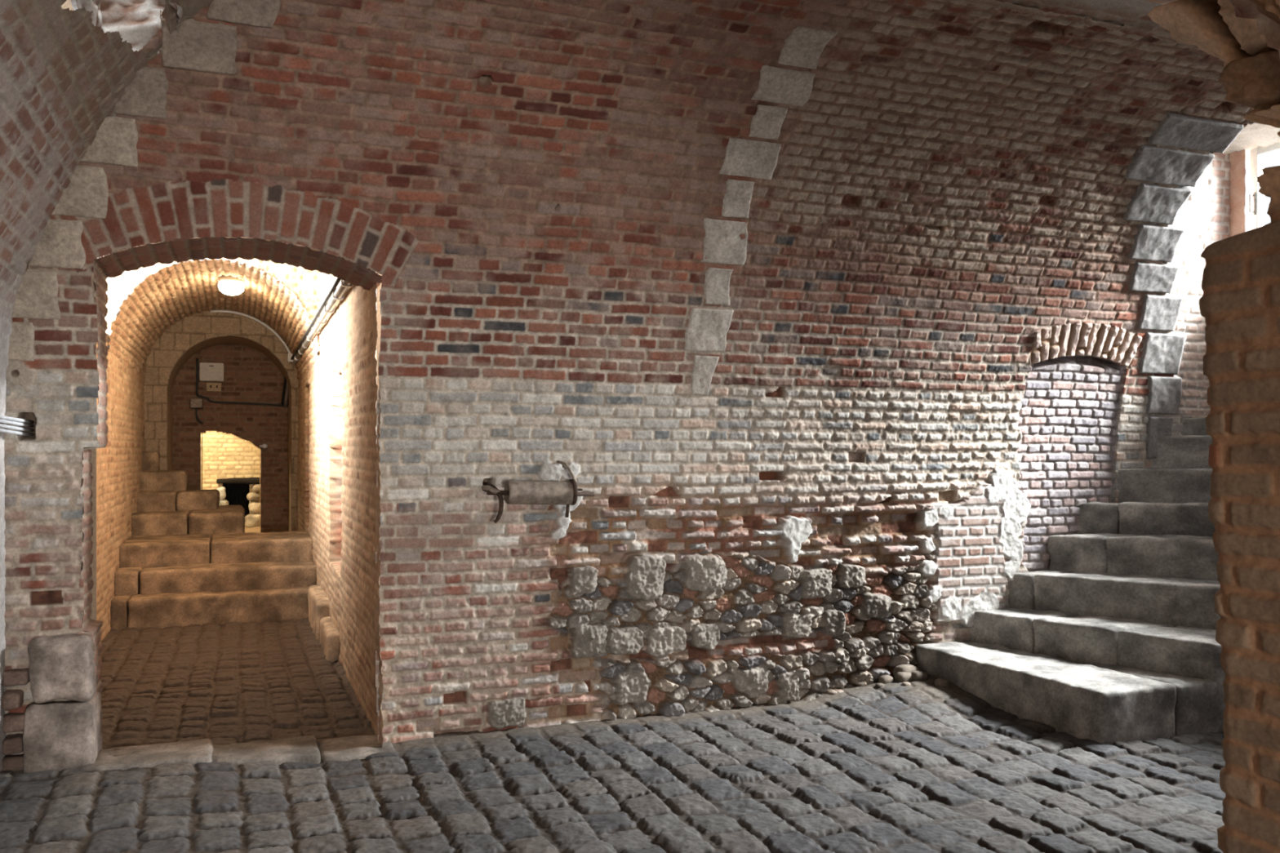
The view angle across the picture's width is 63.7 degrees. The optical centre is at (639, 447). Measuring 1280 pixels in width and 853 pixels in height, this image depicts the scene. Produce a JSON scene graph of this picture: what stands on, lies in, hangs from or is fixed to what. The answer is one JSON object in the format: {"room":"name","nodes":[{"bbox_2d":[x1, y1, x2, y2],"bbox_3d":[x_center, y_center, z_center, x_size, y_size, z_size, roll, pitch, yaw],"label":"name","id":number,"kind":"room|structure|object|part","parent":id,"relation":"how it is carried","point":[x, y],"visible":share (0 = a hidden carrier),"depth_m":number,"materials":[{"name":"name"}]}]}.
{"room":"underground passage","nodes":[
{"label":"underground passage","id":0,"kind":"room"},
{"bbox_2d":[0,0,213,772],"bbox_3d":[-1.636,-0.265,3.613,1.520,3.529,2.920,0,0,-21],"label":"wall","id":1,"kind":"structure","parent":0,"point":[61,75],"depth_m":3.81,"materials":[{"name":"red brick"}]},
{"bbox_2d":[0,428,34,436],"bbox_3d":[-2.763,-0.072,4.498,0.028,0.040,0.471,0,0,-5],"label":"conduit pipe","id":2,"kind":"object","parent":1,"relation":"attached to","point":[2,430],"visible":1,"depth_m":4.56,"materials":[{"name":"silver metal"}]},
{"bbox_2d":[0,418,34,427],"bbox_3d":[-2.761,-0.113,4.508,0.037,0.040,0.452,0,0,-4],"label":"conduit pipe","id":3,"kind":"object","parent":1,"relation":"attached to","point":[4,421],"visible":1,"depth_m":4.55,"materials":[{"name":"silver metal"}]},
{"bbox_2d":[0,423,34,431],"bbox_3d":[-2.762,-0.092,4.503,0.032,0.040,0.462,0,0,-4],"label":"conduit pipe","id":4,"kind":"object","parent":1,"relation":"attached to","point":[6,426],"visible":1,"depth_m":4.55,"materials":[{"name":"silver metal"}]},
{"bbox_2d":[0,415,34,423],"bbox_3d":[-2.761,-0.130,4.513,0.042,0.040,0.443,0,0,-3],"label":"conduit pipe","id":5,"kind":"object","parent":1,"relation":"attached to","point":[3,417],"visible":1,"depth_m":4.55,"materials":[{"name":"silver metal"}]},
{"bbox_2d":[71,0,183,78],"bbox_3d":[-1.812,-2.125,3.653,0.390,1.350,1.074,0,0,-21],"label":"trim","id":6,"kind":"structure","parent":1,"relation":"attached to","point":[136,21],"depth_m":4.10,"materials":[{"name":"grey stone"}]},
{"bbox_2d":[96,336,145,642],"bbox_3d":[-4.242,-0.425,8.142,0.067,3.950,7.250,0,0,-21],"label":"wall","id":7,"kind":"structure","parent":0,"point":[118,464],"depth_m":8.87,"materials":[{"name":"beige brick"}]},
{"bbox_2d":[105,316,111,348],"bbox_3d":[-4.729,-1.600,8.157,0.970,1.600,0.017,0,0,-21],"label":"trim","id":8,"kind":"structure","parent":7,"relation":"attached to","point":[109,344],"depth_m":8.33,"materials":[{"name":"beige brick"}]},
{"bbox_2d":[107,258,319,379],"bbox_3d":[-4.144,-1.184,10.191,1.648,0.808,3.441,0,0,-21],"label":"ceiling","id":9,"kind":"structure","parent":0,"point":[177,291],"depth_m":9.74,"materials":[{"name":"beige brick"}]},
{"bbox_2d":[217,275,244,295],"bbox_3d":[-3.776,-1.495,9.529,0.230,0.170,0.230,0,0,-21],"label":"ceiling lamp","id":10,"kind":"object","parent":9,"relation":"attached to","point":[228,285],"visible":0.94,"depth_m":9.44,"materials":[{"name":"white glass"}]},
{"bbox_2d":[209,310,293,361],"bbox_3d":[-4.437,-1.282,11.799,0.894,0.566,0.059,0,0,-21],"label":"cable trunking","id":11,"kind":"object","parent":9,"relation":"attached to","point":[290,354],"visible":0.98,"depth_m":11.85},
{"bbox_2d":[61,0,382,620],"bbox_3d":[-2.175,-0.475,5.184,1.900,3.950,0.001,0,0,-21],"label":"wall","id":12,"kind":"structure","parent":0,"point":[68,3],"depth_m":5.00,"materials":[{"name":"red brick"}]},
{"bbox_2d":[80,255,108,739],"bbox_3d":[-2.528,0.290,4.754,0.088,2.420,0.547,0,0,-21],"label":"trim","id":13,"kind":"structure","parent":12,"relation":"attached to","point":[100,285],"depth_m":4.86,"materials":[{"name":"brick"}]},
{"bbox_2d":[94,236,382,290],"bbox_3d":[-1.912,-0.891,4.977,1.280,0.157,0.577,0,0,-21],"label":"trim","id":14,"kind":"structure","parent":12,"relation":"attached to","point":[178,250],"depth_m":4.96,"materials":[{"name":"brown brick"}]},
{"bbox_2d":[166,335,291,532],"bbox_3d":[-5.053,-0.150,12.623,1.720,2.900,0.029,0,0,-21],"label":"wall","id":15,"kind":"structure","parent":0,"point":[250,375],"depth_m":12.69,"materials":[{"name":"brown brick"}]},
{"bbox_2d":[190,398,202,408],"bbox_3d":[-5.360,-0.540,12.459,0.140,0.120,0.071,0,0,-21],"label":"junction box","id":16,"kind":"object","parent":15,"relation":"attached to","point":[194,402],"visible":1,"depth_m":12.43,"materials":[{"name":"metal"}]},
{"bbox_2d":[195,408,203,423],"bbox_3d":[-5.331,-0.383,12.479,0.092,0.186,0.027,0,0,-21],"label":"cable tail","id":17,"kind":"object","parent":16,"relation":"attached to","point":[196,409],"visible":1,"depth_m":12.46,"materials":[{"name":"black plastic"}]},
{"bbox_2d":[201,433,202,489],"bbox_3d":[-5.385,0.490,12.675,0.001,1.420,0.370,0,0,-21],"label":"trim","id":18,"kind":"structure","parent":15,"relation":"attached to","point":[202,433],"depth_m":12.70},
{"bbox_2d":[199,362,223,381],"bbox_3d":[-5.197,-0.920,12.509,0.270,0.220,0.087,0,0,-21],"label":"electrical box","id":19,"kind":"object","parent":15,"relation":"attached to","point":[208,371],"visible":1,"depth_m":12.47,"materials":[{"name":"grey plastic"}]},
{"bbox_2d":[206,382,221,391],"bbox_3d":[-5.183,-0.740,12.544,0.165,0.100,0.009,0,0,-21],"label":"electrical outlet","id":20,"kind":"object","parent":15,"relation":"attached to","point":[210,386],"visible":1,"depth_m":12.54,"materials":[{"name":"plastic"}]},
{"bbox_2d":[200,431,257,448],"bbox_3d":[-5.068,-0.076,12.799,0.740,0.248,0.370,0,0,-21],"label":"trim","id":21,"kind":"structure","parent":15,"relation":"attached to","point":[206,431],"depth_m":12.77,"materials":[{"name":"brick"}]},
{"bbox_2d":[195,358,283,406],"bbox_3d":[-4.891,-0.799,12.647,1.020,0.562,0.024,0,0,-21],"label":"cable","id":22,"kind":"object","parent":15,"relation":"attached to","point":[197,359],"visible":1,"depth_m":12.54,"materials":[{"name":"black plastic"}]},
{"bbox_2d":[259,448,260,532],"bbox_3d":[-4.760,0.590,12.918,0.001,1.220,0.370,0,0,-21],"label":"trim","id":23,"kind":"structure","parent":15,"relation":"attached to","point":[260,449],"depth_m":12.95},
{"bbox_2d":[259,444,267,448],"bbox_3d":[-4.663,-0.020,12.727,0.149,0.060,0.071,0,0,32],"label":"wall bracket","id":24,"kind":"object","parent":15,"relation":"attached to","point":[264,446],"visible":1,"depth_m":12.69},
{"bbox_2d":[166,335,292,531],"bbox_3d":[-4.850,0.107,12.223,1.335,2.785,0.940,0,0,-21],"label":"trim","id":25,"kind":"structure","parent":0,"point":[203,344],"depth_m":12.20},
{"bbox_2d":[200,431,261,514],"bbox_3d":[-5.740,0.100,14.502,2.600,2.400,0.025,0,0,-21],"label":"wall","id":26,"kind":"structure","parent":0,"point":[224,455],"depth_m":14.48,"materials":[{"name":"beige brick"}]},
{"bbox_2d":[222,483,249,516],"bbox_3d":[-5.826,0.790,14.902,0.430,0.820,0.800,0,0,-21],"label":"fireplace","id":27,"kind":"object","parent":26,"relation":"attached to","point":[236,494],"depth_m":15.28,"materials":[{"name":"black"}]},
{"bbox_2d":[216,477,261,484],"bbox_3d":[-5.630,0.465,14.506,0.613,0.099,0.141,0,0,-21],"label":"lintel","id":28,"kind":"object","parent":26,"relation":"attached to","point":[235,480],"visible":0.91,"depth_m":14.46,"materials":[{"name":"wood"}]},
{"bbox_2d":[98,618,373,751],"bbox_3d":[-2.901,1.460,7.000,1.700,0.109,4.350,0,0,-21],"label":"floor","id":29,"kind":"structure","parent":0,"point":[233,682],"depth_m":6.32,"materials":[{"name":"stone"}]},
{"bbox_2d":[110,530,316,631],"bbox_3d":[-3.896,1.217,9.564,1.673,0.741,1.767,0,0,-21],"label":"stone staircase","id":30,"kind":"structure","parent":29,"relation":"on","point":[161,581],"depth_m":9.03,"materials":[{"name":"beige stone"}]},
{"bbox_2d":[244,526,261,533],"bbox_3d":[-5.099,1.100,12.851,2.700,0.024,5.350,0,0,-21],"label":"floor","id":31,"kind":"structure","parent":0,"point":[256,529],"depth_m":13.83,"materials":[{"name":"stone"}]},
{"bbox_2d":[130,451,244,536],"bbox_3d":[-4.785,0.581,10.931,1.118,1.091,1.501,0,0,-21],"label":"stone staircase","id":32,"kind":"structure","parent":31,"relation":"on","point":[166,505],"depth_m":10.65,"materials":[{"name":"brown stone"}]},
{"bbox_2d":[244,513,261,527],"bbox_3d":[-5.402,1.029,14.446,0.268,0.229,0.287,0,0,-21],"label":"rough stone","id":33,"kind":"object","parent":31,"relation":"on","point":[252,520],"visible":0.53,"depth_m":14.33,"materials":[{"name":"beige stone"}]},
{"bbox_2d":[248,502,261,513],"bbox_3d":[-5.383,0.841,14.487,0.222,0.177,0.294,0,0,-21],"label":"rough stone","id":34,"kind":"object","parent":33,"relation":"on","point":[254,507],"visible":0.58,"depth_m":14.36,"materials":[{"name":"beige stone"}]},
{"bbox_2d":[246,492,259,501],"bbox_3d":[-5.424,0.683,14.473,0.186,0.128,0.263,0,0,-21],"label":"rough stone","id":35,"kind":"object","parent":34,"relation":"on","point":[251,496],"visible":0.88,"depth_m":14.36,"materials":[{"name":"beige stone"}]},
{"bbox_2d":[252,484,261,493],"bbox_3d":[-5.374,0.576,14.512,0.159,0.130,0.269,0,0,-21],"label":"stone","id":36,"kind":"object","parent":35,"relation":"on","point":[255,488],"visible":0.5,"depth_m":14.40,"materials":[{"name":"beige stone"}]},
{"bbox_3d":[-5.807,1.025,14.327,0.182,0.232,0.229,0,0,-21],"label":"rough stone","id":37,"kind":"object","parent":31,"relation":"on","visible":0},
{"bbox_2d":[219,498,228,505],"bbox_3d":[-5.814,0.811,14.335,0.181,0.200,0.242,0,0,-21],"label":"rough stone","id":38,"kind":"object","parent":37,"relation":"on","point":[222,502],"visible":0.21,"depth_m":14.27,"materials":[{"name":"beige stone"}]},
{"bbox_2d":[217,486,226,499],"bbox_3d":[-5.818,0.634,14.318,0.134,0.184,0.198,0,0,-21],"label":"stone","id":39,"kind":"object","parent":38,"relation":"on","point":[222,490],"visible":0.73,"depth_m":14.25,"materials":[{"name":"beige stone"}]},
{"bbox_2d":[297,267,383,745],"bbox_3d":[-2.754,-0.425,9.041,0.160,3.950,8.450,0,0,-21],"label":"wall","id":40,"kind":"structure","parent":0,"point":[339,497],"depth_m":6.54,"materials":[{"name":"beige brick"}]},
{"bbox_2d":[106,257,320,357],"bbox_3d":[-3.524,-1.588,8.603,1.660,1.623,0.020,0,0,-21],"label":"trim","id":41,"kind":"structure","parent":40,"relation":"attached to","point":[304,283],"depth_m":8.75,"materials":[{"name":"white paint"}]},
{"bbox_2d":[143,309,298,531],"bbox_3d":[-4.755,-0.050,11.774,1.660,3.100,0.014,0,0,-21],"label":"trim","id":42,"kind":"structure","parent":40,"relation":"attached to","point":[187,332],"depth_m":11.65,"materials":[{"name":"stone"}]},
{"bbox_2d":[280,277,353,407],"bbox_3d":[-2.934,-0.775,9.176,0.142,0.538,7.952,0,0,-22],"label":"conduit","id":43,"kind":"object","parent":40,"relation":"attached to","point":[337,294],"visible":0.81,"depth_m":8.03,"materials":[{"name":"grey metal"}]},
{"bbox_2d":[307,585,340,662],"bbox_3d":[-2.480,1.375,8.125,0.164,0.376,1.965,0,0,-21],"label":"trim","id":44,"kind":"structure","parent":40,"relation":"attached to","point":[324,629],"depth_m":7.95,"materials":[{"name":"stone"}]},
{"bbox_2d":[0,674,1225,852],"bbox_3d":[0.456,1.440,4.281,6.050,0.167,3.250,0,0,-21],"label":"floor","id":45,"kind":"structure","parent":0,"point":[921,766],"depth_m":4.42,"materials":[{"name":"grey stone"}]},
{"bbox_2d":[875,683,884,688],"bbox_3d":[1.426,1.421,6.131,0.058,0.040,0.048,0,0,-21],"label":"rubble stone","id":46,"kind":"object","parent":45,"relation":"on","point":[877,686],"visible":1,"depth_m":6.12,"materials":[{"name":"grey stone"}]},
{"bbox_2d":[878,675,893,684],"bbox_3d":[1.478,1.400,6.195,0.092,0.064,0.073,0,0,-21],"label":"rubble stone","id":47,"kind":"object","parent":45,"relation":"on","point":[884,679],"visible":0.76,"depth_m":6.17,"materials":[{"name":"grey stone"}]},
{"bbox_2d":[894,671,911,682],"bbox_3d":[1.585,1.383,6.194,0.109,0.075,0.088,0,0,-21],"label":"rubble stone","id":48,"kind":"object","parent":45,"relation":"on","point":[900,677],"visible":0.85,"depth_m":6.16,"materials":[{"name":"grey stone"}]},
{"bbox_2d":[893,664,919,677],"bbox_3d":[1.615,1.366,6.251,0.151,0.101,0.127,0,0,-21],"label":"rubble stone","id":49,"kind":"object","parent":45,"relation":"on","point":[902,668],"visible":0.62,"depth_m":6.22,"materials":[{"name":"grey stone"}]},
{"bbox_2d":[902,681,910,686],"bbox_3d":[1.575,1.406,6.105,0.054,0.038,0.042,0,0,-21],"label":"rubble stone","id":50,"kind":"object","parent":45,"relation":"on","point":[905,683],"visible":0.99,"depth_m":6.09,"materials":[{"name":"grey stone"}]},
{"bbox_2d":[911,670,928,681],"bbox_3d":[1.674,1.376,6.187,0.108,0.074,0.090,0,0,-21],"label":"rubble stone","id":51,"kind":"object","parent":45,"relation":"on","point":[919,675],"visible":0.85,"depth_m":6.15,"materials":[{"name":"grey stone"}]},
{"bbox_2d":[934,678,949,686],"bbox_3d":[1.779,1.391,6.074,0.083,0.061,0.070,0,0,-21],"label":"rubble stone","id":52,"kind":"object","parent":45,"relation":"on","point":[940,682],"visible":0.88,"depth_m":6.05,"materials":[{"name":"grey stone"}]},
{"bbox_2d":[915,417,1225,745],"bbox_3d":[3.520,0.696,6.369,3.397,1.836,1.532,0,0,-21],"label":"stone staircase","id":53,"kind":"structure","parent":45,"relation":"on","point":[1114,641],"depth_m":6.10,"materials":[{"name":"grey stone"}]},
{"bbox_2d":[4,0,1253,755],"bbox_3d":[0.868,-0.202,5.277,7.560,3.645,1.790,0,0,-21],"label":"wall","id":54,"kind":"structure","parent":0,"point":[895,425],"depth_m":5.42,"materials":[{"name":"red brick"}]},
{"bbox_2d":[1,631,102,773],"bbox_3d":[-2.679,1.164,4.684,0.401,0.644,0.355,0,0,-21],"label":"trim","id":55,"kind":"structure","parent":54,"relation":"attached to","point":[59,736],"depth_m":4.56,"materials":[{"name":"stone"}]},
{"bbox_2d":[8,0,280,360],"bbox_3d":[-2.006,-1.156,4.264,1.752,1.543,0.345,0,0,23],"label":"trim","id":56,"kind":"structure","parent":54,"relation":"attached to","point":[199,46],"depth_m":4.33,"materials":[{"name":"stone"}]},
{"bbox_2d":[95,734,395,770],"bbox_3d":[-1.870,1.509,4.949,1.349,0.197,0.353,0,0,-21],"label":"trim","id":57,"kind":"structure","parent":54,"relation":"attached to","point":[300,748],"depth_m":4.90,"materials":[{"name":"stone"}]},
{"bbox_2d":[481,460,594,523],"bbox_3d":[-0.533,0.225,5.404,0.570,0.320,0.260,0,0,-21],"label":"roller","id":58,"kind":"object","parent":54,"relation":"attached to","point":[515,492],"visible":1,"depth_m":5.30,"materials":[{"name":"grey metal"}]},
{"bbox_3d":[-0.765,0.283,5.332,0.049,0.205,0.228,0,0,-28],"label":"crank handle","id":59,"kind":"part","parent":58,"relation":"part of","materials":[{"name":"metal"}]},
{"bbox_2d":[684,25,837,395],"bbox_3d":[0.572,-1.117,5.246,0.363,1.646,1.229,0,0,-21],"label":"trim","id":60,"kind":"structure","parent":54,"relation":"attached to","point":[707,329],"depth_m":5.32,"materials":[{"name":"stone"}]},
{"bbox_2d":[1123,112,1244,458],"bbox_3d":[3.225,-0.893,6.400,0.642,1.945,1.618,0,0,13],"label":"trim","id":61,"kind":"structure","parent":54,"relation":"attached to","point":[1162,353],"depth_m":6.39,"materials":[{"name":"stone"}]},
{"bbox_2d":[942,0,1279,57],"bbox_3d":[1.935,-1.254,3.472,5.079,1.554,2.473,0,0,-21],"label":"ceiling","id":62,"kind":"structure","parent":0,"point":[1133,13],"depth_m":4.68,"materials":[{"name":"brown brick"}]},
{"bbox_2d":[1066,152,1231,415],"bbox_3d":[3.534,-0.925,7.129,1.750,3.050,0.057,0,0,-21],"label":"wall","id":63,"kind":"structure","parent":0,"point":[1204,216],"depth_m":7.28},
{"bbox_2d":[1146,0,1279,852],"bbox_3d":[1.338,-0.050,2.155,1.083,3.200,1.504,0,0,-21],"label":"wall","id":64,"kind":"structure","parent":0,"point":[1239,304],"depth_m":2.23,"materials":[{"name":"brown brick"}]},
{"bbox_2d":[1228,149,1245,236],"bbox_3d":[4.886,-0.350,5.706,0.017,3.900,3.900,0,0,-21],"label":"wall","id":65,"kind":"structure","parent":0,"point":[1237,159],"depth_m":7.34,"materials":[{"name":"beige paint"}]},
{"bbox_2d":[1248,142,1279,230],"bbox_3d":[4.596,-1.620,6.607,0.116,1.000,1.490,0,0,-21],"label":"window","id":66,"kind":"structure","parent":65,"relation":"in","point":[1256,200],"depth_m":7.25,"materials":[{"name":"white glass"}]},
{"bbox_2d":[1223,122,1279,158],"bbox_3d":[4.284,-2.178,5.473,1.550,0.203,3.900,0,0,-21],"label":"ceiling","id":67,"kind":"structure","parent":0,"point":[1255,135],"depth_m":7.06,"materials":[{"name":"white paint"}]}
]}

